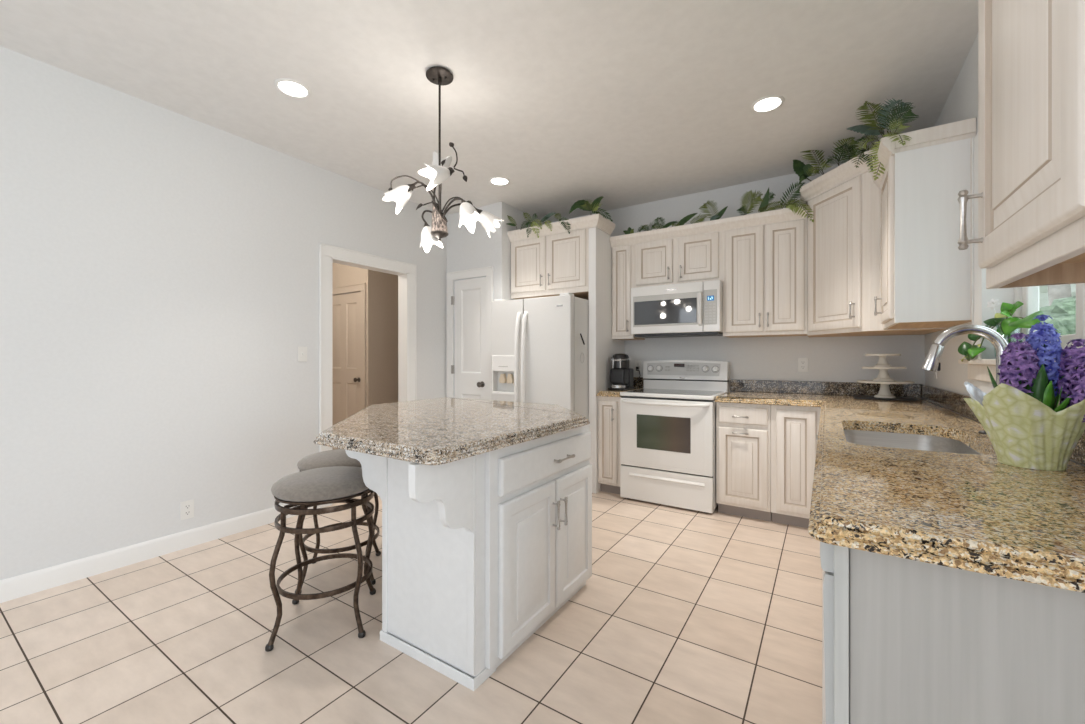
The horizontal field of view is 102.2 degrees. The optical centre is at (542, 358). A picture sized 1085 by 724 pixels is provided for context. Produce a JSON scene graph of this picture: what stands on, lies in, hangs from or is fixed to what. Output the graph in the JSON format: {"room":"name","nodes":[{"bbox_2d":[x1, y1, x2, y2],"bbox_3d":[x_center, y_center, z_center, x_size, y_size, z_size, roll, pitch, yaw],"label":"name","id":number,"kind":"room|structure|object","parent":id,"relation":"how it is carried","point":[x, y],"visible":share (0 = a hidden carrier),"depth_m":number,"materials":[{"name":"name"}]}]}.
{"room":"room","nodes":[
{"label":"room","id":0,"kind":"room"},
{"bbox_2d":[0,46,446,579],"bbox_3d":[-2.783,-0.172,2.105,0.120,2.745,6.510,0,0,33],"label":"wall","id":1,"kind":"structure","parent":0,"point":[159,266],"depth_m":2.63,"materials":[{"name":"paint"}]},
{"bbox_2d":[0,504,319,602],"bbox_3d":[-2.760,1.146,2.017,0.014,0.108,6.388,0,0,33],"label":"baseboard","id":2,"kind":"structure","parent":1,"relation":"attached to","point":[22,585],"depth_m":2.54,"materials":[{"name":"white paint"}]},
{"bbox_2d":[180,499,193,519],"bbox_3d":[-2.262,0.960,2.790,0.008,0.116,0.072,0,0,33],"label":"wall outlet","id":3,"kind":"object","parent":1,"relation":"attached to","point":[186,507],"visible":1,"depth_m":2.79,"materials":[{"name":"white plastic"}]},
{"bbox_2d":[298,347,306,361],"bbox_3d":[-1.862,-0.038,3.403,0.016,0.116,0.072,0,0,33],"label":"light switch","id":4,"kind":"object","parent":1,"relation":"attached to","point":[302,351],"visible":1,"depth_m":3.40,"materials":[{"name":"white plastic"}]},
{"bbox_2d":[319,243,416,507],"bbox_3d":[-1.571,0.135,3.959,0.145,2.131,0.982,0,0,33],"label":"trim","id":5,"kind":"structure","parent":1,"relation":"attached to","point":[328,254],"depth_m":3.81,"materials":[{"name":"white paint"}]},
{"bbox_2d":[332,263,397,406],"bbox_3d":[-2.628,-0.172,6.633,2.380,2.745,1.720,0,0,33],"label":"wall","id":6,"kind":"structure","parent":0,"point":[381,288],"depth_m":5.43,"materials":[{"name":"paint"}]},
{"bbox_2d":[332,292,360,449],"bbox_3d":[-2.529,0.185,5.535,0.760,2.014,0.101,0,0,33],"label":"door","id":7,"kind":"structure","parent":6,"relation":"in","point":[346,308],"depth_m":5.52,"materials":[{"name":"beige paint"}]},
{"bbox_2d":[332,283,365,409],"bbox_3d":[-2.531,0.141,5.531,0.950,2.118,0.023,0,0,33],"label":"trim","id":8,"kind":"structure","parent":6,"relation":"attached to","point":[361,287],"depth_m":5.30,"materials":[{"name":"beige paint"}]},
{"bbox_2d":[0,491,821,723],"bbox_3d":[-1.052,1.250,1.872,10.600,0.100,8.400,0,0,33],"label":"floor","id":9,"kind":"structure","parent":0,"point":[682,615],"depth_m":1.86,"materials":[{"name":"tile"}]},
{"bbox_2d":[265,466,375,651],"bbox_3d":[-0.997,0.862,2.024,0.438,0.676,0.438,0,0,-14],"label":"bar stool","id":10,"kind":"object","parent":9,"relation":"on","point":[301,490],"visible":0.94,"depth_m":1.89,"materials":[{"name":"grey fabric"}]},
{"bbox_2d":[271,466,368,501],"bbox_3d":[-0.997,0.560,2.024,0.438,0.072,0.438,0,0,31],"label":"seat cushion","id":11,"kind":"object","parent":10,"relation":"on","point":[335,483],"depth_m":1.89,"materials":[{"name":"grey fabric"}]},
{"bbox_2d":[295,449,380,593],"bbox_3d":[-1.127,0.862,2.459,0.437,0.676,0.437,0,0,-21],"label":"bar stool","id":12,"kind":"object","parent":9,"relation":"on","point":[337,457],"visible":0.4,"depth_m":2.33,"materials":[{"name":"brown metal"}]},
{"bbox_2d":[297,449,361,470],"bbox_3d":[-1.127,0.560,2.459,0.438,0.072,0.438,0,0,29],"label":"seat cushion","id":13,"kind":"object","parent":12,"relation":"on","point":[337,457],"depth_m":2.32,"materials":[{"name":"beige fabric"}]},
{"bbox_2d":[345,421,591,690],"bbox_3d":[-0.379,0.765,2.043,0.868,0.869,1.157,0,0,33],"label":"kitchen island","id":14,"kind":"object","parent":9,"relation":"on","point":[479,552],"visible":0.95,"depth_m":1.75,"materials":[{"name":"paint"}]},
{"bbox_2d":[314,397,589,464],"bbox_3d":[-0.526,0.308,2.324,1.412,0.044,1.450,0,0,33],"label":"island countertop","id":15,"kind":"structure","parent":14,"relation":"on","point":[436,431],"depth_m":1.83,"materials":[{"name":"grey stone"}]},
{"bbox_2d":[491,293,588,420],"bbox_3d":[0.082,0.318,4.230,0.856,1.765,0.909,0,0,33],"label":"refrigerator","id":16,"kind":"object","parent":9,"relation":"on","point":[537,345],"visible":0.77,"depth_m":3.86,"materials":[{"name":"white metal"}]},
{"bbox_2d":[589,227,624,493],"bbox_3d":[0.625,0.013,4.202,0.073,2.375,0.665,0,0,33],"label":"end panel","id":17,"kind":"object","parent":9,"relation":"on","point":[602,347],"visible":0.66,"depth_m":3.94,"materials":[{"name":"white laminate"}]},
{"bbox_2d":[598,396,620,493],"bbox_3d":[0.748,0.766,4.111,0.228,0.868,0.681,0,0,33],"label":"base cabinet","id":18,"kind":"object","parent":9,"relation":"on","point":[609,464],"visible":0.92,"depth_m":3.86,"materials":[{"name":"beige wood"}]},
{"bbox_2d":[596,377,643,396],"bbox_3d":[0.753,0.256,4.119,0.227,0.148,0.664,0,0,33],"label":"countertop","id":19,"kind":"structure","parent":18,"relation":"on","point":[640,384],"depth_m":3.98,"materials":[{"name":"beige stone"}]},
{"bbox_2d":[608,354,634,389],"bbox_3d":[0.732,0.117,4.097,0.183,0.335,0.266,0,0,33],"label":"coffee maker","id":20,"kind":"object","parent":19,"relation":"on","point":[621,375],"visible":1,"depth_m":4.01,"materials":[{"name":"black plastic"}]},
{"bbox_2d":[611,384,625,387],"bbox_3d":[0.701,0.252,4.037,0.132,0.032,0.132,0,0,33],"label":"drip tray","id":21,"kind":"object","parent":20,"relation":"on","point":[612,385],"depth_m":3.99,"materials":[{"name":"silver metal"}]},
{"bbox_2d":[620,360,729,512],"bbox_3d":[1.149,0.605,3.809,0.768,1.190,0.758,0,0,33],"label":"range","id":22,"kind":"object","parent":9,"relation":"on","point":[668,425],"visible":1,"depth_m":3.58,"materials":[{"name":"white metal"}]},
{"bbox_2d":[627,388,722,395],"bbox_3d":[1.149,0.284,3.809,0.702,0.003,0.495,0,0,33],"label":"glass cooktop","id":23,"kind":"object","parent":22,"relation":"in","point":[682,391],"depth_m":3.81,"materials":[{"name":"grey glass"}]},
{"bbox_2d":[716,402,771,521],"bbox_3d":[1.655,0.766,3.524,0.372,0.868,0.681,0,0,33],"label":"base cabinet","id":24,"kind":"object","parent":9,"relation":"on","point":[743,431],"visible":0.95,"depth_m":3.27,"materials":[{"name":"beige wood"}]},
{"bbox_2d":[715,379,1084,592],"bbox_3d":[1.345,0.256,2.181,1.319,0.148,3.274,0,0,33],"label":"countertop","id":25,"kind":"structure","parent":24,"relation":"on","point":[979,513],"depth_m":0.94,"materials":[{"name":"beige stone"}]},
{"bbox_2d":[853,395,919,401],"bbox_3d":[2.446,0.280,3.134,0.360,0.012,0.280,0,0,33],"label":"tray","id":26,"kind":"object","parent":25,"relation":"on","point":[867,397],"visible":0.97,"depth_m":3.05,"materials":[{"name":"black"}]},
{"bbox_2d":[857,380,914,397],"bbox_3d":[2.445,0.215,3.129,0.324,0.118,0.324,0,0,33],"label":"cake stand","id":27,"kind":"object","parent":26,"relation":"on","point":[884,392],"visible":0.94,"depth_m":3.09,"materials":[{"name":"white ceramic"}]},
{"bbox_2d":[862,367,905,380],"bbox_3d":[2.439,0.106,3.133,0.252,0.100,0.252,0,0,33],"label":"cake stand","id":28,"kind":"object","parent":27,"relation":"on","point":[883,375],"visible":0.94,"depth_m":3.10,"materials":[{"name":"white ceramic"}]},
{"bbox_2d":[865,354,900,366],"bbox_3d":[2.434,0.010,3.135,0.204,0.092,0.204,0,0,33],"label":"cake stand","id":29,"kind":"object","parent":28,"relation":"on","point":[882,362],"visible":1,"depth_m":3.11,"materials":[{"name":"white ceramic"}]},
{"bbox_2d":[844,430,979,453],"bbox_3d":[1.383,0.430,1.666,0.442,0.198,0.750,0,0,33],"label":"sink","id":30,"kind":"object","parent":25,"relation":"in","point":[870,438],"visible":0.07,"depth_m":1.94,"materials":[{"name":"silver metal"}]},
{"bbox_2d":[921,324,1009,384],"bbox_3d":[1.537,0.081,1.595,0.250,0.410,0.112,0,0,33],"label":"faucet","id":31,"kind":"object","parent":25,"relation":"on","point":[932,361],"visible":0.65,"depth_m":1.57,"materials":[{"name":"silver metal"}]},
{"bbox_2d":[963,314,1084,470],"bbox_3d":[1.318,0.083,1.175,0.240,0.404,0.226,0,0,23],"label":"hyacinth","id":32,"kind":"object","parent":25,"relation":"on","point":[1034,418],"visible":1,"depth_m":1.14,"materials":[{"name":"plant"}]},
{"bbox_2d":[771,405,820,527],"bbox_3d":[1.969,0.766,3.342,0.350,0.868,0.644,0,0,33],"label":"base cabinet","id":33,"kind":"object","parent":9,"relation":"on","point":[794,429],"visible":0.69,"depth_m":3.09,"materials":[{"name":"beige wood"}]},
{"bbox_2d":[822,569,825,723],"bbox_3d":[1.334,0.766,1.548,0.649,0.868,1.100,0,0,33],"label":"base cabinet","id":34,"kind":"object","parent":9,"relation":"on","point":[823,655],"visible":0.03,"depth_m":1.26,"materials":[{"name":"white wood"}]},
{"bbox_2d":[820,542,833,723],"bbox_3d":[0.903,0.768,0.876,0.584,0.864,0.490,0,0,33],"label":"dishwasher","id":35,"kind":"object","parent":9,"relation":"on","point":[826,550],"visible":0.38,"depth_m":0.82,"materials":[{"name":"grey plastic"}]},
{"bbox_2d":[834,545,1084,723],"bbox_3d":[0.783,0.766,0.644,0.592,0.868,0.028,0,0,33],"label":"end panel","id":36,"kind":"object","parent":9,"relation":"on","point":[916,642],"visible":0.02,"depth_m":0.71,"materials":[{"name":"white wood"}]},
{"bbox_2d":[0,0,977,222],"bbox_3d":[-1.052,-1.595,1.872,10.600,0.100,8.400,0,0,33],"label":"ceiling","id":37,"kind":"structure","parent":0,"point":[627,103],"depth_m":2.40,"materials":[{"name":"paint"}]},
{"bbox_2d":[274,78,310,98],"bbox_3d":[-1.425,-1.542,2.502,0.184,0.006,0.184,0,0,33],"label":"recessed light","id":38,"kind":"object","parent":37,"relation":"in","point":[289,87],"visible":1,"depth_m":2.50,"materials":[{"name":"white glass"}]},
{"bbox_2d":[382,66,504,252],"bbox_3d":[-0.506,-1.075,2.386,0.484,0.939,0.600,0,0,33],"label":"chandelier","id":39,"kind":"object","parent":37,"relation":"hanging from","point":[440,170],"visible":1,"depth_m":2.34,"materials":[{"name":"white glass"}]},
{"bbox_2d":[489,177,509,185],"bbox_3d":[-0.373,-1.542,3.802,0.184,0.006,0.184,0,0,33],"label":"recessed light","id":40,"kind":"object","parent":37,"relation":"in","point":[500,181],"visible":1,"depth_m":3.80,"materials":[{"name":"white paint"}]},
{"bbox_2d":[751,95,784,112],"bbox_3d":[1.363,-1.542,2.654,0.184,0.006,0.184,0,0,33],"label":"recessed light","id":41,"kind":"object","parent":37,"relation":"in","point":[765,104],"visible":1,"depth_m":2.65,"materials":[{"name":"white glass"}]},
{"bbox_2d":[447,202,544,397],"bbox_3d":[-0.467,-0.172,4.882,0.750,2.745,0.910,0,0,33],"label":"wall","id":42,"kind":"structure","parent":0,"point":[466,250],"depth_m":4.44,"materials":[{"name":"paint"}]},
{"bbox_2d":[451,277,485,399],"bbox_3d":[-0.766,0.182,4.525,0.472,2.020,0.101,0,0,33],"label":"door","id":43,"kind":"structure","parent":42,"relation":"in","point":[470,294],"depth_m":4.54,"materials":[{"name":"white paint"}]},
{"bbox_2d":[446,266,492,399],"bbox_3d":[-0.757,0.140,4.515,0.628,2.120,0.023,0,0,33],"label":"trim","id":44,"kind":"structure","parent":42,"relation":"attached to","point":[485,271],"depth_m":4.54,"materials":[{"name":"white paint"}]},
{"bbox_2d":[546,164,924,399],"bbox_3d":[1.515,-0.172,4.094,3.435,2.745,0.120,0,0,33],"label":"wall","id":45,"kind":"structure","parent":0,"point":[830,359],"depth_m":3.77,"materials":[{"name":"paint"}]},
{"bbox_2d":[507,214,614,299],"bbox_3d":[0.267,-0.940,4.399,1.004,0.660,0.722,0,0,33],"label":"upper cabinet","id":46,"kind":"object","parent":45,"relation":"attached to","point":[556,262],"visible":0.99,"depth_m":4.13,"materials":[{"name":"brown wood"}]},
{"bbox_2d":[507,215,516,227],"bbox_3d":[-0.308,-1.352,4.358,0.118,0.163,0.040,0,0,0],"label":"fern sprig","id":47,"kind":"object","parent":46,"relation":"on","point":[512,223],"visible":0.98,"depth_m":4.36,"materials":[{"name":"green plant"}]},
{"bbox_2d":[520,212,541,237],"bbox_3d":[-0.096,-1.299,4.242,0.296,0.324,0.154,0,0,33],"label":"fern sprig","id":48,"kind":"object","parent":46,"relation":"on","point":[528,223],"visible":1,"depth_m":4.25,"materials":[{"name":"green plant"}]},
{"bbox_2d":[541,213,554,230],"bbox_3d":[0.043,-1.291,4.165,0.105,0.220,0.222,0,0,-43],"label":"fern sprig","id":49,"kind":"object","parent":46,"relation":"on","point":[547,216],"visible":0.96,"depth_m":4.18,"materials":[{"name":"green plant"}]},
{"bbox_2d":[554,213,570,233],"bbox_3d":[0.195,-1.254,4.051,0.081,0.270,0.276,0,0,-23],"label":"fern sprig","id":50,"kind":"object","parent":46,"relation":"on","point":[555,215],"visible":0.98,"depth_m":4.01,"materials":[{"name":"green plant"}]},
{"bbox_2d":[569,196,612,221],"bbox_3d":[0.447,-1.344,3.983,0.443,0.286,0.123,0,0,33],"label":"fern sprig","id":51,"kind":"object","parent":46,"relation":"on","point":[584,205],"visible":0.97,"depth_m":4.00,"materials":[{"name":"green plant"}]},
{"bbox_2d":[609,234,644,339],"bbox_3d":[0.826,-0.671,4.243,0.216,0.963,0.377,0,0,33],"label":"upper cabinet","id":52,"kind":"object","parent":45,"relation":"attached to","point":[622,245],"visible":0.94,"depth_m":4.12,"materials":[{"name":"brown wood"}]},
{"bbox_2d":[623,227,633,234],"bbox_3d":[0.807,-1.193,4.090,0.108,0.078,0.027,0,0,33],"label":"fern sprig","id":53,"kind":"object","parent":52,"relation":"on","point":[629,230],"visible":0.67,"depth_m":4.09,"materials":[{"name":"green plant"}]},
{"bbox_2d":[635,361,641,371],"bbox_3d":[0.956,0.075,4.379,0.072,0.116,0.008,0,0,33],"label":"wall outlet","id":54,"kind":"object","parent":45,"relation":"attached to","point":[637,363],"visible":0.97,"depth_m":4.37,"materials":[{"name":"white plastic"}]},
{"bbox_2d":[633,377,643,387],"bbox_3d":[0.928,0.234,4.389,0.227,0.104,0.021,0,0,33],"label":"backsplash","id":55,"kind":"structure","parent":45,"relation":"attached to","point":[640,384],"depth_m":4.35,"materials":[{"name":"stone"}]},
{"bbox_2d":[631,219,722,287],"bbox_3d":[1.245,-0.900,3.972,0.782,0.505,0.377,0,0,33],"label":"upper cabinet","id":56,"kind":"object","parent":45,"relation":"attached to","point":[688,253],"visible":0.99,"depth_m":3.82,"materials":[{"name":"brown wood"}]},
{"bbox_2d":[637,222,655,231],"bbox_3d":[0.956,-1.202,3.995,0.180,0.097,0.066,0,0,33],"label":"fern sprig","id":57,"kind":"object","parent":56,"relation":"on","point":[644,227],"visible":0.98,"depth_m":4.00,"materials":[{"name":"green plant"}]},
{"bbox_2d":[653,217,676,229],"bbox_3d":[1.095,-1.215,3.905,0.237,0.124,0.055,0,0,33],"label":"fern sprig","id":58,"kind":"object","parent":56,"relation":"on","point":[657,224],"visible":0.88,"depth_m":3.92,"materials":[{"name":"green plant"}]},
{"bbox_2d":[631,280,722,337],"bbox_3d":[1.225,-0.425,3.926,0.764,0.440,0.474,0,0,33],"label":"microwave","id":59,"kind":"object","parent":56,"relation":"attached to","point":[692,309],"visible":0.96,"depth_m":3.74,"materials":[{"name":"white metal"}]},
{"bbox_2d":[672,213,706,226],"bbox_3d":[1.271,-1.200,3.790,0.304,0.106,0.056,0,0,29],"label":"fern sprig","id":60,"kind":"object","parent":56,"relation":"on","point":[684,220],"visible":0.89,"depth_m":3.78,"materials":[{"name":"green plant"}]},
{"bbox_2d":[699,200,727,220],"bbox_3d":[1.442,-1.253,3.695,0.232,0.200,0.082,0,0,27],"label":"fern sprig","id":61,"kind":"object","parent":56,"relation":"on","point":[716,216],"visible":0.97,"depth_m":3.69,"materials":[{"name":"green plant"}]},
{"bbox_2d":[721,206,806,337],"bbox_3d":[1.826,-0.671,3.596,0.602,0.963,0.377,0,0,33],"label":"upper cabinet","id":62,"kind":"object","parent":45,"relation":"attached to","point":[765,253],"visible":1,"depth_m":3.46,"materials":[{"name":"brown wood"}]},
{"bbox_2d":[736,190,762,214],"bbox_3d":[1.678,-1.258,3.535,0.201,0.210,0.061,0,0,33],"label":"fern sprig","id":63,"kind":"object","parent":62,"relation":"on","point":[757,200],"visible":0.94,"depth_m":3.53,"materials":[{"name":"green plant"}]},
{"bbox_2d":[759,188,774,211],"bbox_3d":[1.778,-1.254,3.467,0.122,0.199,0.034,0,0,33],"label":"fern sprig","id":64,"kind":"object","parent":62,"relation":"on","point":[767,198],"visible":0.98,"depth_m":3.46,"materials":[{"name":"green plant"}]},
{"bbox_2d":[758,181,813,221],"bbox_3d":[1.875,-1.178,3.368,0.114,0.363,0.402,0,0,-38],"label":"fern sprig","id":65,"kind":"object","parent":62,"relation":"on","point":[792,205],"visible":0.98,"depth_m":3.34,"materials":[{"name":"green plant"}]},
{"bbox_2d":[798,358,807,371],"bbox_3d":[2.146,0.048,3.608,0.072,0.116,0.008,0,0,33],"label":"wall outlet","id":66,"kind":"object","parent":45,"relation":"attached to","point":[802,362],"visible":1,"depth_m":3.61,"materials":[{"name":"white plastic"}]},
{"bbox_2d":[730,379,920,397],"bbox_3d":[2.220,0.234,3.553,1.296,0.104,0.021,0,0,33],"label":"backsplash","id":67,"kind":"structure","parent":45,"relation":"attached to","point":[769,386],"depth_m":3.52,"materials":[{"name":"stone"}]},
{"bbox_2d":[799,149,947,336],"bbox_3d":[2.244,-0.739,3.072,0.777,1.122,0.799,0,0,33],"label":"upper cabinet","id":68,"kind":"object","parent":45,"relation":"attached to","point":[843,238],"visible":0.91,"depth_m":2.96,"materials":[{"name":"beige wood"}]},
{"bbox_2d":[793,160,821,182],"bbox_3d":[1.987,-1.409,3.268,0.180,0.219,0.128,0,0,4],"label":"fern sprig","id":69,"kind":"object","parent":68,"relation":"on","point":[802,170],"visible":0.85,"depth_m":3.31,"materials":[{"name":"green plant"}]},
{"bbox_2d":[802,150,830,174],"bbox_3d":[2.013,-1.466,3.227,0.207,0.333,0.114,0,0,33],"label":"fern sprig","id":70,"kind":"object","parent":68,"relation":"on","point":[810,157],"visible":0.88,"depth_m":3.22,"materials":[{"name":"green plant"}]},
{"bbox_2d":[825,137,860,165],"bbox_3d":[2.113,-1.441,3.080,0.220,0.284,0.116,0,0,33],"label":"fern sprig","id":71,"kind":"object","parent":68,"relation":"on","point":[852,143],"visible":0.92,"depth_m":3.06,"materials":[{"name":"green plant"}]},
{"bbox_2d":[847,125,884,148],"bbox_3d":[2.027,-1.314,2.695,0.162,0.322,0.218,0,0,-5],"label":"fern sprig","id":72,"kind":"object","parent":68,"relation":"on","point":[863,129],"visible":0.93,"depth_m":2.72,"materials":[{"name":"green plant"}]},
{"bbox_2d":[925,34,1084,465],"bbox_3d":[1.865,-0.172,1.622,0.160,2.745,3.650,0,0,33],"label":"wall","id":73,"kind":"structure","parent":0,"point":[961,104],"depth_m":2.38,"materials":[{"name":"paint"}]},
{"bbox_2d":[872,118,975,328],"bbox_3d":[2.074,-0.669,2.427,0.363,0.968,0.575,0,0,33],"label":"upper cabinet","id":74,"kind":"object","parent":73,"relation":"attached to","point":[925,278],"visible":0.89,"depth_m":2.20,"materials":[{"name":"white wood"}]},
{"bbox_2d":[850,142,878,169],"bbox_3d":[2.047,-1.264,2.755,0.166,0.241,0.140,0,0,-2],"label":"fern sprig","id":75,"kind":"object","parent":74,"relation":"on","point":[864,148],"visible":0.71,"depth_m":2.76,"materials":[{"name":"green plant"}]},
{"bbox_2d":[856,101,887,136],"bbox_3d":[1.958,-1.349,2.585,0.172,0.392,0.087,0,0,18],"label":"fern sprig","id":76,"kind":"object","parent":74,"relation":"on","point":[871,123],"visible":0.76,"depth_m":2.58,"materials":[{"name":"green plant"}]},
{"bbox_2d":[867,118,910,179],"bbox_3d":[1.876,-1.161,2.326,0.156,0.280,0.364,0,0,18],"label":"fern sprig","id":77,"kind":"object","parent":74,"relation":"on","point":[900,126],"visible":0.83,"depth_m":2.41,"materials":[{"name":"green plant"}]},
{"bbox_2d":[876,98,918,133],"bbox_3d":[1.982,-1.306,2.437,0.103,0.304,0.200,0,0,-32],"label":"fern sprig","id":78,"kind":"object","parent":74,"relation":"on","point":[905,107],"visible":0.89,"depth_m":2.43,"materials":[{"name":"green plant"}]},
{"bbox_2d":[971,133,1013,358],"bbox_3d":[1.685,-0.520,1.420,0.123,1.060,1.515,0,0,33],"label":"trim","id":79,"kind":"structure","parent":73,"relation":"attached to","point":[980,295],"depth_m":2.01,"materials":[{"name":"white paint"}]},
{"bbox_2d":[921,384,1084,464],"bbox_3d":[1.897,0.234,1.839,0.021,0.104,3.249,0,0,33],"label":"backsplash","id":80,"kind":"structure","parent":73,"relation":"attached to","point":[951,400],"depth_m":2.35,"materials":[{"name":"stone"}]},
{"bbox_2d":[957,0,1084,288],"bbox_3d":[0.923,-0.691,0.656,0.370,1.078,0.657,0,0,33],"label":"upper cabinet","id":81,"kind":"object","parent":73,"relation":"attached to","point":[1031,194],"visible":1,"depth_m":0.72,"materials":[{"name":"beige wood"}]},
{"bbox_2d":[958,359,1084,381],"bbox_3d":[1.705,0.050,1.470,0.145,0.100,1.680,0,0,33],"label":"trim","id":82,"kind":"structure","parent":73,"relation":"attached to","point":[977,368],"depth_m":1.96,"materials":[{"name":"white wood"}]},
{"bbox_2d":[958,299,1042,361],"bbox_3d":[1.914,-0.124,1.845,0.160,0.276,0.627,0,0,33],"label":"plant","id":83,"kind":"object","parent":82,"relation":"on","point":[1006,326],"visible":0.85,"depth_m":1.82,"materials":[{"name":"green plant"}]},
{"bbox_2d":[1014,283,1084,358],"bbox_3d":[1.741,-0.469,1.369,0.075,0.938,1.266,0,0,33],"label":"window","id":84,"kind":"structure","parent":73,"relation":"in","point":[1029,296],"depth_m":1.81,"materials":[{"name":"white paint"}]},
{"label":"outside","id":85,"kind":"structure","parent":0,"visible":0},
{"bbox_3d":[22.983,1.500,7.162,29.195,0.100,43.000,0,0,33],"label":"ground","id":86,"kind":"structure","parent":85,"visible":0},
{"bbox_2d":[1039,296,1075,334],"bbox_3d":[7.938,0.319,5.159,6.788,2.729,2.176,0,0,33],"label":"hedge","id":87,"kind":"object","parent":86,"relation":"on","point":[1063,310],"visible":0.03,"depth_m":5.58,"materials":[{"name":"green plant"}]},
{"bbox_2d":[1039,284,1075,307],"bbox_3d":[12.795,-1.216,9.632,9.734,5.090,3.378,0,0,33],"label":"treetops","id":88,"kind":"object","parent":86,"relation":"on","point":[1043,290],"visible":0.02,"depth_m":9.41,"materials":[{"name":"white"}]},
{"bbox_2d":[1047,284,1071,305],"bbox_3d":[8.458,-1.401,6.824,0.312,5.808,1.103,0,0,1],"label":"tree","id":89,"kind":"object","parent":86,"relation":"on","point":[1063,290],"visible":0.12,"depth_m":7.12,"materials":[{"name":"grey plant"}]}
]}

